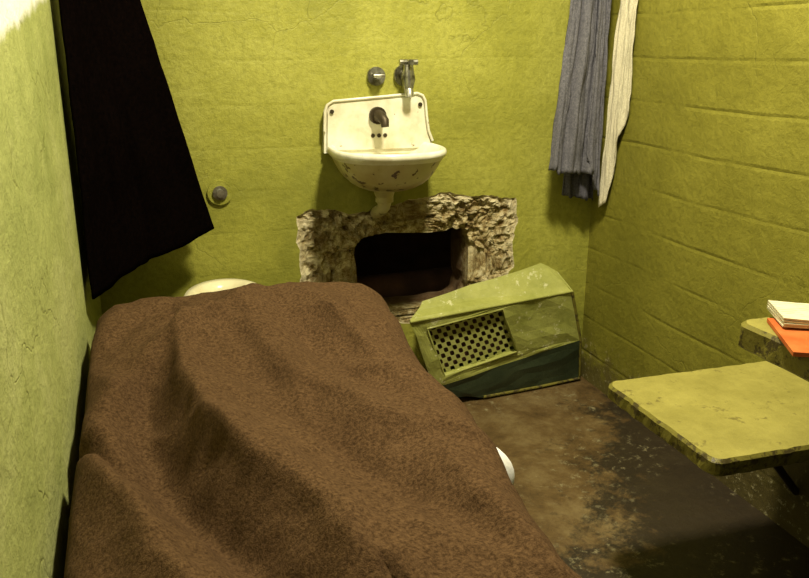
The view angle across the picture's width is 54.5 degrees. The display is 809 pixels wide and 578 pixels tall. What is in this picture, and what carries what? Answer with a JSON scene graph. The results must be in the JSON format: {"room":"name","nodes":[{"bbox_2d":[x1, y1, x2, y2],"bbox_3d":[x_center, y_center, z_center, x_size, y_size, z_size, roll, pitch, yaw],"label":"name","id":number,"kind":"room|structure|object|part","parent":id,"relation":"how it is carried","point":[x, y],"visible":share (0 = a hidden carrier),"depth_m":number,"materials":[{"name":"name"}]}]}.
{"room":"prison interior","nodes":[
{"label":"prison interior","id":0,"kind":"room"},
{"bbox_2d":[0,0,101,577],"bbox_3d":[-0.475,-0.228,0.708,0.080,2.150,2.740,-5,17,-16],"label":"wall","id":1,"kind":"structure","parent":0,"point":[49,315],"depth_m":1.19,"materials":[{"name":"green paint"}]},
{"bbox_2d":[58,0,213,298],"bbox_3d":[-0.685,-0.614,1.831,0.184,1.195,0.426,9,19,27],"label":"coat","id":2,"kind":"object","parent":1,"relation":"hanging from","point":[142,199],"visible":1,"depth_m":1.86,"materials":[{"name":"fabric"}]},
{"bbox_2d":[100,0,591,371],"bbox_3d":[-0.142,-0.694,2.260,1.506,2.150,0.187,-5,17,-16],"label":"wall","id":3,"kind":"structure","parent":0,"point":[251,83],"depth_m":2.25,"materials":[{"name":"green paint"}]},
{"bbox_2d":[207,180,231,204],"bbox_3d":[-0.509,-0.265,2.170,0.068,0.068,0.022,-5,17,-16],"label":"button","id":4,"kind":"object","parent":3,"relation":"attached to","point":[219,192],"visible":1,"depth_m":2.17,"materials":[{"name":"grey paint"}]},
{"bbox_2d":[367,67,384,85],"bbox_3d":[-0.076,-0.595,2.198,0.051,0.051,0.042,-5,17,-16],"label":"valve","id":5,"kind":"object","parent":3,"relation":"attached to","point":[375,75],"visible":1,"depth_m":2.20,"materials":[{"name":"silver metal"}]},
{"bbox_3d":[-0.075,-0.595,2.194,0.020,0.022,0.031,-5,17,-16],"label":"stem","id":6,"kind":"part","parent":5,"relation":"part of","materials":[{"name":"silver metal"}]},
{"bbox_2d":[323,92,446,218],"bbox_3d":[-0.043,-0.347,2.170,0.326,0.372,0.320,-5,17,-16],"label":"sink","id":7,"kind":"object","parent":3,"relation":"attached to","point":[383,145],"depth_m":2.20,"materials":[{"name":"beige ceramic"}]},
{"bbox_2d":[323,95,431,152],"bbox_3d":[-0.073,-0.473,2.239,0.323,0.160,0.028,-5,17,-16],"label":"backsplash","id":8,"kind":"structure","parent":7,"relation":"attached to","point":[350,127],"depth_m":2.22,"materials":[{"name":"beige ceramic"}]},
{"bbox_3d":[-0.066,-0.474,2.186,0.038,0.048,0.061,-5,17,-16],"label":"spout","id":9,"kind":"part","parent":7,"relation":"part of","materials":[{"name":"grey metal"}]},
{"bbox_2d":[327,142,446,191],"bbox_3d":[-0.037,-0.323,2.147,0.320,0.124,0.266,-5,17,-16],"label":"basin","id":10,"kind":"object","parent":7,"relation":"in","point":[370,166],"depth_m":2.08,"materials":[{"name":"beige ceramic"}]},
{"bbox_2d":[393,59,417,97],"bbox_3d":[0.008,-0.591,2.207,0.059,0.104,0.076,-5,17,-16],"label":"tap","id":11,"kind":"object","parent":3,"relation":"attached to","point":[403,75],"visible":1,"depth_m":2.19,"materials":[{"name":"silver metal"}]},
{"bbox_3d":[0.011,-0.630,2.184,0.052,0.016,0.016,-5,17,-16],"label":"handle","id":12,"kind":"part","parent":11,"relation":"part of","materials":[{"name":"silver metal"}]},
{"bbox_2d":[548,0,611,200],"bbox_3d":[0.502,-0.730,2.293,0.181,0.960,0.135,-5,17,-16],"label":"towel","id":13,"kind":"object","parent":3,"relation":"hanging from","point":[577,133],"visible":1,"depth_m":2.30,"materials":[{"name":"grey fabric"}]},
{"bbox_2d":[458,376,808,577],"bbox_3d":[0.327,0.800,1.109,1.605,0.050,3.040,-5,17,-16],"label":"floor","id":14,"kind":"structure","parent":0,"point":[612,498],"depth_m":1.96,"materials":[{"name":"concrete"}]},
{"bbox_2d":[184,279,254,295],"bbox_3d":[-0.472,0.227,2.138,0.220,0.456,0.363,-5,17,-16],"label":"toilet","id":15,"kind":"object","parent":14,"relation":"on","point":[217,284],"visible":0.16,"depth_m":2.16,"materials":[{"name":"ceramic"}]},
{"bbox_2d":[64,281,581,577],"bbox_3d":[-0.087,0.486,1.063,0.721,0.576,1.934,-5,17,-16],"label":"blanket","id":16,"kind":"object","parent":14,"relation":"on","point":[288,429],"visible":1,"depth_m":1.20,"materials":[{"name":"brown fabric"}]},
{"bbox_2d":[409,263,578,397],"bbox_3d":[0.288,0.144,2.481,0.646,0.417,0.122,-7,18,-21],"label":"wall panel","id":17,"kind":"object","parent":14,"relation":"on","point":[544,331],"visible":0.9,"depth_m":2.48,"materials":[{"name":"green paint"}]},
{"bbox_2d":[429,312,509,368],"bbox_3d":[0.198,0.150,2.436,0.327,0.200,0.024,-7,18,-23],"label":"grille backing","id":18,"kind":"object","parent":17,"relation":"attached to","point":[480,324],"visible":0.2,"depth_m":2.44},
{"bbox_2d":[429,311,514,371],"bbox_3d":[0.206,0.158,2.420,0.327,0.200,0.024,-7,18,-23],"label":"vent grille","id":19,"kind":"object","parent":17,"relation":"attached to","point":[487,317],"visible":1,"depth_m":2.42,"materials":[{"name":"metal"}]},
{"bbox_2d":[427,309,517,376],"bbox_3d":[0.212,0.164,2.408,0.333,0.207,0.032,-7,18,-23],"label":"rim","id":20,"kind":"object","parent":17,"relation":"attached to","point":[481,314],"visible":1,"depth_m":2.41,"materials":[{"name":"green paint"}]},
{"bbox_2d":[409,272,572,323],"bbox_3d":[0.263,0.021,2.405,0.570,0.080,0.067,-8,18,-24],"label":"rim","id":21,"kind":"object","parent":17,"relation":"attached to","point":[570,290],"visible":1,"depth_m":2.38,"materials":[{"name":"green paint"}]},
{"bbox_2d":[483,291,581,397],"bbox_3d":[0.429,0.173,2.518,0.374,0.333,0.042,-7,18,-23],"label":"rim","id":22,"kind":"object","parent":17,"relation":"attached to","point":[572,293],"visible":1,"depth_m":2.57,"materials":[{"name":"green metal"}]},
{"bbox_2d":[581,0,808,547],"bbox_3d":[1.041,-0.361,1.152,0.080,2.150,2.740,-5,17,-16],"label":"wall","id":23,"kind":"structure","parent":0,"point":[703,221],"depth_m":1.99,"materials":[{"name":"green paint"}]},
{"bbox_2d":[598,0,637,206],"bbox_3d":[0.628,-0.680,2.267,0.034,0.921,0.112,-5,17,-16],"label":"towel","id":24,"kind":"object","parent":23,"relation":"hanging from","point":[621,80],"visible":1,"depth_m":2.29,"materials":[{"name":"beige fabric"}]},
{"bbox_2d":[607,361,808,494],"bbox_3d":[0.692,0.367,1.556,0.496,0.318,0.349,-5,17,-16],"label":"table","id":25,"kind":"object","parent":23,"relation":"attached to","point":[748,417],"depth_m":1.47,"materials":[{"name":"yellow metal"}]},
{"bbox_2d":[738,317,808,381],"bbox_3d":[0.859,0.290,1.013,0.469,0.328,0.759,-5,17,-16],"label":"table","id":26,"kind":"object","parent":23,"relation":"attached to","point":[757,337],"visible":0.7,"depth_m":1.19,"materials":[{"name":"yellow metal"}]},
{"bbox_2d":[767,318,808,356],"bbox_3d":[0.658,0.075,1.144,0.210,0.006,0.150,3,17,11],"label":"magazine","id":27,"kind":"object","parent":26,"relation":"on","point":[796,340],"visible":0.65,"depth_m":1.15,"materials":[{"name":"orange paper"}]},
{"bbox_2d":[767,300,808,328],"bbox_3d":[0.675,0.043,1.205,0.201,0.015,0.093,3,17,9],"label":"stack","id":28,"kind":"object","parent":27,"relation":"on","point":[788,314],"visible":1,"depth_m":1.21,"materials":[{"name":"paper"}]},
{"label":"outside","id":29,"kind":"structure","parent":0,"visible":0},
{"bbox_3d":[-0.080,-0.235,2.732,1.200,0.800,0.400,-5,17,-16],"label":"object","id":30,"kind":"object","parent":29,"visible":0},
{"bbox_2d":[357,266,451,297],"bbox_3d":[-0.030,-0.016,2.699,1.052,0.109,0.099,-5,17,-16],"label":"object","id":31,"kind":"object","parent":30,"relation":"attached to","point":[416,282],"visible":0.11,"depth_m":2.67,"materials":[{"name":"black"}]}
]}

